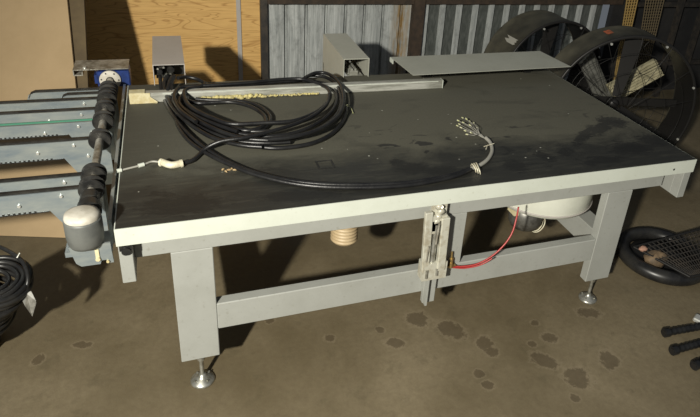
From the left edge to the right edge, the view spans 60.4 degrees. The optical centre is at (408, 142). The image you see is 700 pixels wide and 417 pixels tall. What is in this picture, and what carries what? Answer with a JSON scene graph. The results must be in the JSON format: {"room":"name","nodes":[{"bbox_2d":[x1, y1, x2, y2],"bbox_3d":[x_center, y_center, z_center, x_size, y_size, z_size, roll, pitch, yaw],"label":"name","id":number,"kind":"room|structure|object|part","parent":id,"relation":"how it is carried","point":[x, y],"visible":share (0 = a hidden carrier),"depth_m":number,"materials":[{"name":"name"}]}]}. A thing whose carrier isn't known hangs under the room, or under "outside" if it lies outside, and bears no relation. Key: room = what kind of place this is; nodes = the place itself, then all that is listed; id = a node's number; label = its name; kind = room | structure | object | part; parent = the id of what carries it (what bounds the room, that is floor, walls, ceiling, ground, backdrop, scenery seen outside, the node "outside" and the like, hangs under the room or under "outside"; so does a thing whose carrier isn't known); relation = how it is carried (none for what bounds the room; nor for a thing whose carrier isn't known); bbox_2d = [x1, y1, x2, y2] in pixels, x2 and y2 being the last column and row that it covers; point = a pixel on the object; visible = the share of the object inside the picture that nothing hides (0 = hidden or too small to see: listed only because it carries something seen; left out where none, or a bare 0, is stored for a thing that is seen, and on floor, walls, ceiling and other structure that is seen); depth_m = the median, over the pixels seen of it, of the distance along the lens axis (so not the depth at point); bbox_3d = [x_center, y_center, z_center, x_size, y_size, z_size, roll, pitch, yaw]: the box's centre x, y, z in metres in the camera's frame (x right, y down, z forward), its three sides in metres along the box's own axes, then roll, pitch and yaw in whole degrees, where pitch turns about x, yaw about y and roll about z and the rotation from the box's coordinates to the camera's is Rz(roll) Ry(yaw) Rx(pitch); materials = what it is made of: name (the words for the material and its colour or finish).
{"room":"industrial workshop","nodes":[
{"label":"industrial workshop","id":0,"kind":"room"},
{"bbox_2d":[85,0,411,115],"bbox_3d":[-1.982,-1.536,4.388,4.582,3.000,0.041,-5,27,-21],"label":"wall","id":1,"kind":"structure","parent":0,"point":[116,29],"depth_m":4.97,"materials":[{"name":"brown wood"}]},
{"bbox_2d":[236,0,242,80],"bbox_3d":[-1.338,-1.582,4.616,0.034,3.000,0.012,-5,27,-21],"label":"trim","id":2,"kind":"structure","parent":1,"relation":"attached to","point":[238,7],"depth_m":4.96,"materials":[{"name":"grey paint"}]},
{"bbox_2d":[259,0,267,78],"bbox_3d":[-1.155,-1.599,4.687,0.055,3.000,0.090,-5,27,-21],"label":"trim","id":3,"kind":"structure","parent":1,"relation":"attached to","point":[263,3],"depth_m":4.99,"materials":[{"name":"metal"}]},
{"bbox_2d":[405,0,425,73],"bbox_3d":[0.129,-1.690,5.137,0.100,3.000,0.080,-5,27,-21],"label":"trim","id":4,"kind":"structure","parent":1,"relation":"attached to","point":[418,8],"depth_m":5.42,"materials":[{"name":"brown wood"}]},
{"bbox_2d":[267,0,623,4],"bbox_3d":[0.521,-1.345,5.496,3.600,0.140,0.060,-5,27,-21],"label":"trim","id":5,"kind":"structure","parent":1,"relation":"attached to","point":[511,2],"depth_m":5.49,"materials":[{"name":"brown wood"}]},
{"bbox_2d":[0,88,699,416],"bbox_3d":[0.820,1.709,1.772,15.000,0.100,9.900,-5,27,-21],"label":"floor","id":6,"kind":"structure","parent":0,"point":[94,343],"depth_m":2.98,"materials":[{"name":"concrete"}]},
{"bbox_2d":[0,245,33,338],"bbox_3d":[-1.899,0.719,2.599,0.565,0.491,0.330,9,26,6],"label":"coil","id":7,"kind":"object","parent":6,"relation":"on","point":[12,294],"visible":0.99,"depth_m":2.55,"materials":[{"name":"black rubber"}]},
{"bbox_2d":[22,291,35,315],"bbox_3d":[-1.617,0.685,2.541,0.066,0.113,0.037,24,31,33],"label":"tag","id":8,"kind":"object","parent":7,"relation":"hanging from","point":[29,301],"visible":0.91,"depth_m":2.53,"materials":[{"name":"white paper"}]},
{"bbox_2d":[0,0,76,237],"bbox_3d":[-2.729,-0.450,3.569,1.807,1.620,1.118,3,26,-6],"label":"leaning board","id":9,"kind":"object","parent":6,"relation":"on","point":[36,45],"visible":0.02,"depth_m":3.62,"materials":[{"name":"beige wood"}]},
{"bbox_2d":[68,0,88,87],"bbox_3d":[-2.620,-0.445,3.611,1.596,1.595,1.100,3,26,-6],"label":"leaning board","id":10,"kind":"object","parent":6,"relation":"on","point":[77,10],"visible":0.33,"depth_m":3.70,"materials":[{"name":"brown wood"}]},
{"bbox_2d":[114,68,696,388],"bbox_3d":[-0.075,0.290,3.394,2.724,0.902,1.457,-5,27,-21],"label":"table","id":11,"kind":"object","parent":6,"relation":"on","point":[552,139],"visible":0.99,"depth_m":2.81,"materials":[{"name":"black metal"}]},
{"bbox_2d":[0,59,131,266],"bbox_3d":[-1.913,0.060,2.572,1.282,0.296,1.716,-5,27,-21],"label":"conveyor","id":12,"kind":"object","parent":11,"relation":"attached to","point":[90,116],"visible":1,"depth_m":2.59,"materials":[{"name":"metal"}]},
{"bbox_3d":[-1.750,0.322,2.135,1.200,0.230,0.014,-5,27,-21],"label":"arm plate","id":13,"kind":"part","parent":12,"relation":"part of","materials":[{"name":"metal"}]},
{"bbox_3d":[-1.788,0.277,2.221,1.200,0.230,0.014,-5,27,-21],"label":"arm plate","id":14,"kind":"part","parent":12,"relation":"part of","materials":[{"name":"metal"}]},
{"bbox_3d":[-1.907,0.133,2.498,1.200,0.230,0.014,-5,27,-21],"label":"arm plate","id":15,"kind":"part","parent":12,"relation":"part of","materials":[{"name":"metal"}]},
{"bbox_3d":[-1.978,0.035,2.662,1.200,0.208,0.014,-5,27,-21],"label":"arm plate","id":16,"kind":"part","parent":12,"relation":"part of","materials":[{"name":"metal"}]},
{"bbox_3d":[-2.029,-0.014,2.782,1.200,0.230,0.014,-5,27,-21],"label":"arm plate","id":17,"kind":"part","parent":12,"relation":"part of","materials":[{"name":"metal"}]},
{"bbox_3d":[-2.077,-0.073,2.896,1.200,0.230,0.014,-5,27,-21],"label":"arm plate","id":18,"kind":"part","parent":12,"relation":"part of","materials":[{"name":"metal"}]},
{"bbox_3d":[-1.757,-0.163,3.148,0.410,0.230,0.014,-5,27,-21],"label":"arm plate","id":19,"kind":"part","parent":12,"relation":"part of","materials":[{"name":"metal"}]},
{"bbox_3d":[-1.667,-0.144,3.126,0.260,0.230,0.014,-5,27,-21],"label":"arm plate","id":20,"kind":"part","parent":12,"relation":"part of","materials":[{"name":"metal"}]},
{"bbox_3d":[-1.330,0.025,2.760,0.022,0.105,1.400,-5,27,-21],"label":"mounting rail","id":21,"kind":"part","parent":12,"relation":"part of","materials":[{"name":"metal"}]},
{"bbox_2d":[152,36,185,84],"bbox_3d":[-1.443,-0.500,3.583,0.167,0.121,0.562,-5,27,-21],"label":"metal box","id":22,"kind":"object","parent":11,"relation":"on","point":[167,51],"visible":0.97,"depth_m":3.49,"materials":[{"name":"grey paint"}]},
{"bbox_3d":[-1.454,-0.470,3.601,0.053,0.041,0.510,-5,27,-21],"label":"slide rail","id":23,"kind":"part","parent":22,"relation":"part of","materials":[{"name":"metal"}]},
{"bbox_3d":[-0.879,0.666,2.471,0.156,0.568,0.052,-5,27,-21],"label":"leg","id":24,"kind":"part","parent":11,"relation":"part of","materials":[{"name":"grey paint"}]},
{"bbox_3d":[-0.910,0.964,2.619,0.034,0.129,0.029,-5,27,-21],"label":"threaded rod","id":25,"kind":"part","parent":11,"relation":"part of","materials":[{"name":"metal"}]},
{"bbox_2d":[116,92,330,172],"bbox_3d":[-0.744,-0.042,2.820,0.214,0.078,1.194,24,31,33],"label":"cable","id":26,"kind":"object","parent":11,"relation":"on","point":[162,162],"visible":1,"depth_m":2.68,"materials":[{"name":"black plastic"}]},
{"bbox_2d":[162,71,352,149],"bbox_3d":[-0.767,-0.192,3.105,0.992,0.093,0.947,-5,27,-21],"label":"coiled cables","id":27,"kind":"object","parent":11,"relation":"on","point":[211,127],"visible":0.91,"depth_m":2.96,"materials":[{"name":"rubber"}]},
{"bbox_2d":[129,78,442,103],"bbox_3d":[-0.619,-0.298,3.400,1.771,0.059,0.074,-5,27,-20],"label":"bar","id":28,"kind":"object","parent":11,"relation":"on","point":[139,96],"visible":0.91,"depth_m":3.36,"materials":[{"name":"beige paint"}]},
{"bbox_3d":[-0.377,0.100,2.685,0.076,0.003,0.076,-5,27,-21],"label":"hatch frame","id":29,"kind":"part","parent":11,"relation":"part of","materials":[{"name":"black metal"}]},
{"bbox_2d":[158,75,493,189],"bbox_3d":[-0.507,-0.049,2.890,1.861,0.071,0.929,6,25,2],"label":"cable","id":30,"kind":"object","parent":11,"relation":"on","point":[183,131],"visible":0.98,"depth_m":2.58,"materials":[{"name":"grey plastic"}]},
{"bbox_2d":[330,227,357,245],"bbox_3d":[-0.324,0.285,2.938,0.171,0.482,0.148,14,27,18],"label":"hose","id":31,"kind":"object","parent":11,"relation":"hanging from","point":[343,237],"visible":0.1,"depth_m":2.96,"materials":[{"name":"beige plastic"}]},
{"bbox_2d":[322,33,369,77],"bbox_3d":[-0.432,-0.518,4.000,0.166,0.271,0.562,-5,27,-20],"label":"metal box","id":32,"kind":"object","parent":11,"relation":"on","point":[341,54],"visible":0.95,"depth_m":3.90,"materials":[{"name":"grey paint"}]},
{"bbox_3d":[-0.429,-0.553,3.985,0.099,0.043,0.520,-5,27,-20],"label":"slide rail","id":33,"kind":"part","parent":32,"relation":"part of","materials":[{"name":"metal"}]},
{"bbox_3d":[0.149,0.262,2.703,2.550,0.138,0.051,-5,27,-21],"label":"rail","id":34,"kind":"part","parent":11,"relation":"part of","materials":[{"name":"grey metal"}]},
{"bbox_3d":[0.083,0.644,2.873,1.926,0.135,0.051,-5,27,-21],"label":"rail","id":35,"kind":"part","parent":11,"relation":"part of","materials":[{"name":"grey metal"}]},
{"bbox_2d":[417,204,455,305],"bbox_3d":[0.140,0.515,2.754,0.208,0.574,0.074,-5,27,-21],"label":"clamp","id":36,"kind":"object","parent":11,"relation":"hanging from","point":[432,266],"visible":1,"depth_m":2.70,"materials":[{"name":"beige metal"}]},
{"bbox_3d":[0.100,0.693,2.839,0.063,0.175,0.058,-5,27,-21],"label":"mounting plate","id":37,"kind":"part","parent":36,"relation":"part of","materials":[{"name":"grey paint"}]},
{"bbox_3d":[0.113,0.408,2.654,0.060,0.289,0.021,-5,27,-21],"label":"dark rod","id":38,"kind":"part","parent":36,"relation":"part of","materials":[{"name":"metal"}]},
{"bbox_2d":[453,207,518,268],"bbox_3d":[0.374,0.465,2.832,0.327,0.287,0.074,-5,27,-21],"label":"tube","id":39,"kind":"object","parent":36,"relation":"attached to","point":[509,237],"visible":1,"depth_m":2.85,"materials":[{"name":"red plastic"}]},
{"bbox_3d":[0.199,0.446,2.820,0.107,0.285,0.051,-5,27,-21],"label":"post","id":40,"kind":"part","parent":11,"relation":"part of","materials":[{"name":"grey metal"}]},
{"bbox_2d":[390,51,570,77],"bbox_3d":[0.479,-0.487,3.969,1.178,0.100,0.349,-6,28,-22],"label":"cover plate","id":41,"kind":"object","parent":11,"relation":"on","point":[425,66],"visible":1,"depth_m":3.92,"materials":[{"name":"paint"}]},
{"bbox_2d":[508,195,592,232],"bbox_3d":[0.739,0.227,3.355,0.590,0.529,0.590,-5,27,-21],"label":"blower fan","id":42,"kind":"object","parent":11,"relation":"hanging from","point":[530,216],"visible":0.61,"depth_m":3.13,"materials":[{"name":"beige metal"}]},
{"bbox_3d":[0.648,0.401,3.322,0.190,0.170,0.190,-5,27,-21],"label":"motor","id":43,"kind":"part","parent":42,"relation":"part of","materials":[{"name":"metal"}]},
{"bbox_3d":[0.842,0.281,3.785,0.110,0.135,1.232,-5,27,-21],"label":"cross rail","id":44,"kind":"part","parent":11,"relation":"part of","materials":[{"name":"grey metal"}]},
{"bbox_3d":[1.027,0.796,3.363,0.034,0.129,0.029,-5,27,-21],"label":"threaded rod","id":45,"kind":"part","parent":11,"relation":"part of","materials":[{"name":"metal"}]},
{"bbox_3d":[1.058,0.497,3.216,0.156,0.568,0.052,-5,27,-21],"label":"leg","id":46,"kind":"part","parent":11,"relation":"part of","materials":[{"name":"grey paint"}]},
{"bbox_2d":[484,10,600,95],"bbox_3d":[1.179,-0.620,5.369,1.048,1.059,0.449,-6,28,-23],"label":"fan","id":47,"kind":"object","parent":6,"relation":"on","point":[518,29],"visible":0.28,"depth_m":5.18,"materials":[{"name":"black metal"}]},
{"bbox_3d":[1.229,-0.866,5.271,0.141,0.402,0.015,-1,26,-14],"label":"blade","id":48,"kind":"part","parent":47,"relation":"part of","materials":[{"name":"black metal"}]},
{"bbox_2d":[579,51,617,110],"bbox_3d":[1.666,-0.349,5.063,0.702,0.912,0.032,-5,27,-21],"label":"sheet","id":49,"kind":"object","parent":6,"relation":"on","point":[588,59],"visible":0.34,"depth_m":4.88,"materials":[{"name":"grey metal"}]},
{"bbox_2d":[547,26,695,145],"bbox_3d":[1.584,-0.287,4.614,1.168,1.179,0.355,2,26,-8],"label":"fan","id":50,"kind":"object","parent":6,"relation":"on","point":[678,117],"visible":0.55,"depth_m":4.52,"materials":[{"name":"black metal"}]},
{"bbox_3d":[1.645,-0.556,4.495,0.141,0.463,0.016,6,25,0],"label":"blade","id":51,"kind":"part","parent":50,"relation":"part of","materials":[{"name":"black metal"}]},
{"bbox_3d":[1.818,-0.126,4.733,0.434,0.338,0.029,2,26,-8],"label":"blade","id":52,"kind":"part","parent":50,"relation":"part of","materials":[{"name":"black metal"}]},
{"bbox_2d":[613,0,637,79],"bbox_3d":[2.174,-0.998,6.101,0.198,1.278,0.022,-5,27,-21],"label":"mesh panel","id":53,"kind":"object","parent":6,"relation":"on","point":[626,20],"visible":0.41,"depth_m":5.99,"materials":[{"name":"brown plastic"}]},
{"bbox_2d":[631,0,663,97],"bbox_3d":[2.438,-1.033,6.196,0.306,1.307,0.016,-5,27,-21],"label":"mesh panel","id":54,"kind":"object","parent":6,"relation":"on","point":[650,3],"visible":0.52,"depth_m":6.13,"materials":[{"name":"brown metal"}]},
{"bbox_2d":[610,0,699,96],"bbox_3d":[3.084,-1.399,6.406,1.870,1.900,0.090,-5,27,-21],"label":"storage rack","id":55,"kind":"object","parent":6,"relation":"on","point":[680,4],"visible":0.42,"depth_m":6.38,"materials":[{"name":"metal"}]},
{"bbox_2d":[616,227,699,285],"bbox_3d":[1.677,0.673,3.789,0.709,0.178,0.589,-5,27,-21],"label":"ring","id":56,"kind":"object","parent":6,"relation":"on","point":[631,257],"depth_m":3.72,"materials":[{"name":"black rubber"}]},
{"bbox_2d":[639,245,647,251],"bbox_3d":[1.440,0.655,3.679,0.066,0.034,0.047,5,25,-1],"label":"scrap","id":57,"kind":"object","parent":56,"relation":"on","point":[642,248],"visible":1,"depth_m":3.66,"materials":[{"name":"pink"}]},
{"bbox_2d":[643,250,669,268],"bbox_3d":[1.531,0.721,3.692,0.172,0.116,0.120,-5,27,-21],"label":"lump","id":58,"kind":"object","parent":56,"relation":"in","point":[650,260],"visible":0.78,"depth_m":3.66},
{"bbox_3d":[1.756,0.679,3.686,0.636,0.086,0.357,-5,27,-21],"label":"wire grate","id":59,"kind":"part","parent":56,"relation":"part of","materials":[{"name":"black metal"}]},
{"bbox_2d":[661,323,699,337],"bbox_3d":[1.506,1.002,3.213,0.333,0.048,0.048,-3,27,-17],"label":"handle","id":60,"kind":"object","parent":6,"relation":"on","point":[666,332],"visible":1,"depth_m":3.18,"materials":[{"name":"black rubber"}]},
{"bbox_2d":[668,340,699,355],"bbox_3d":[1.477,1.053,3.100,0.297,0.048,0.048,-5,27,-21],"label":"handle","id":61,"kind":"object","parent":6,"relation":"on","point":[674,350],"visible":1,"depth_m":3.06,"materials":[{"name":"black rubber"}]},
{"bbox_2d":[690,358,699,370],"bbox_3d":[1.511,1.093,3.023,0.231,0.048,0.048,-11,30,-30],"label":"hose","id":62,"kind":"object","parent":6,"relation":"on","point":[695,364],"visible":1,"depth_m":2.96,"materials":[{"name":"black rubber"}]},
{"bbox_2d":[693,314,699,322],"bbox_3d":[1.609,0.982,3.308,0.060,0.024,0.060,24,31,34],"label":"block","id":63,"kind":"object","parent":6,"relation":"on","point":[696,318],"visible":0.96,"depth_m":3.30,"materials":[{"name":"white metal"}]},
{"bbox_2d":[424,4,602,72],"bbox_3d":[1.100,-1.797,5.558,2.016,3.000,0.001,-5,27,-21],"label":"wall","id":64,"kind":"structure","parent":0,"point":[433,15],"depth_m":5.74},
{"bbox_2d":[420,4,428,55],"bbox_3d":[0.206,-1.711,5.198,0.060,3.000,0.033,-5,27,-21],"label":"trim","id":65,"kind":"structure","parent":64,"relation":"attached to","point":[426,5],"depth_m":5.50,"materials":[{"name":"grey wood"}]},
{"bbox_2d":[435,4,445,54],"bbox_3d":[0.363,-1.725,5.258,0.060,3.000,0.033,-5,27,-21],"label":"trim","id":66,"kind":"structure","parent":64,"relation":"attached to","point":[442,9],"depth_m":5.57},
{"bbox_2d":[451,4,462,54],"bbox_3d":[0.520,-1.739,5.319,0.060,3.000,0.033,-5,27,-21],"label":"trim","id":67,"kind":"structure","parent":64,"relation":"attached to","point":[458,13],"depth_m":5.63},
{"bbox_2d":[466,4,478,53],"bbox_3d":[0.678,-1.752,5.379,0.060,3.000,0.033,-5,27,-21],"label":"trim","id":68,"kind":"structure","parent":64,"relation":"attached to","point":[475,7],"depth_m":5.69,"materials":[{"name":"grey wood"}]},
{"bbox_2d":[482,4,494,52],"bbox_3d":[0.835,-1.766,5.440,0.060,3.000,0.033,-5,27,-21],"label":"trim","id":69,"kind":"structure","parent":64,"relation":"attached to","point":[491,7],"depth_m":5.74,"materials":[{"name":"grey wood"}]},
{"bbox_2d":[501,4,509,26],"bbox_3d":[0.992,-1.780,5.500,0.060,3.000,0.033,-5,27,-21],"label":"trim","id":70,"kind":"structure","parent":64,"relation":"attached to","point":[506,10],"depth_m":5.75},
{"bbox_2d":[516,5,525,51],"bbox_3d":[1.149,-1.793,5.560,0.060,3.000,0.033,-5,27,-21],"label":"trim","id":71,"kind":"structure","parent":64,"relation":"attached to","point":[521,7],"depth_m":5.79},
{"bbox_2d":[526,5,539,51],"bbox_3d":[1.306,-1.807,5.621,0.060,3.000,0.033,-5,27,-21],"label":"trim","id":72,"kind":"structure","parent":64,"relation":"attached to","point":[536,7],"depth_m":5.99,"materials":[{"name":"grey wood"}]},
{"bbox_2d":[548,5,554,12],"bbox_3d":[1.464,-1.821,5.681,0.060,3.000,0.033,-5,27,-21],"label":"trim","id":73,"kind":"structure","parent":64,"relation":"attached to","point":[551,7],"depth_m":5.91,"materials":[{"name":"grey wood"}]},
{"bbox_2d":[553,5,568,57],"bbox_3d":[1.621,-1.835,5.742,0.060,3.000,0.033,-5,27,-21],"label":"trim","id":74,"kind":"structure","parent":64,"relation":"attached to","point":[565,9],"depth_m":6.07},
{"bbox_2d":[563,5,582,79],"bbox_3d":[1.778,-1.848,5.802,0.060,3.000,0.033,-5,27,-21],"label":"trim","id":75,"kind":"structure","parent":64,"relation":"attached to","point":[579,7],"depth_m":6.06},
{"bbox_2d":[586,5,596,30],"bbox_3d":[1.935,-1.862,5.862,0.060,3.000,0.033,-5,27,-21],"label":"trim","id":76,"kind":"structure","parent":64,"relation":"attached to","point":[593,7],"depth_m":6.12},
{"bbox_2d":[606,59,663,96],"bbox_3d":[1.908,-0.522,5.035,0.573,0.360,0.042,-5,27,-21],"label":"slatted panel","id":77,"kind":"object","parent":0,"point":[637,83],"visible":0.76,"depth_m":5.02,"materials":[{"name":"beige wood"}]},
{"bbox_2d":[600,0,699,91],"bbox_3d":[5.105,-0.768,4.213,4.080,3.000,6.030,-5,27,-21],"label":"wall","id":78,"kind":"structure","parent":0,"point":[615,15],"depth_m":6.56,"materials":[{"name":"brown wood"}]}
]}

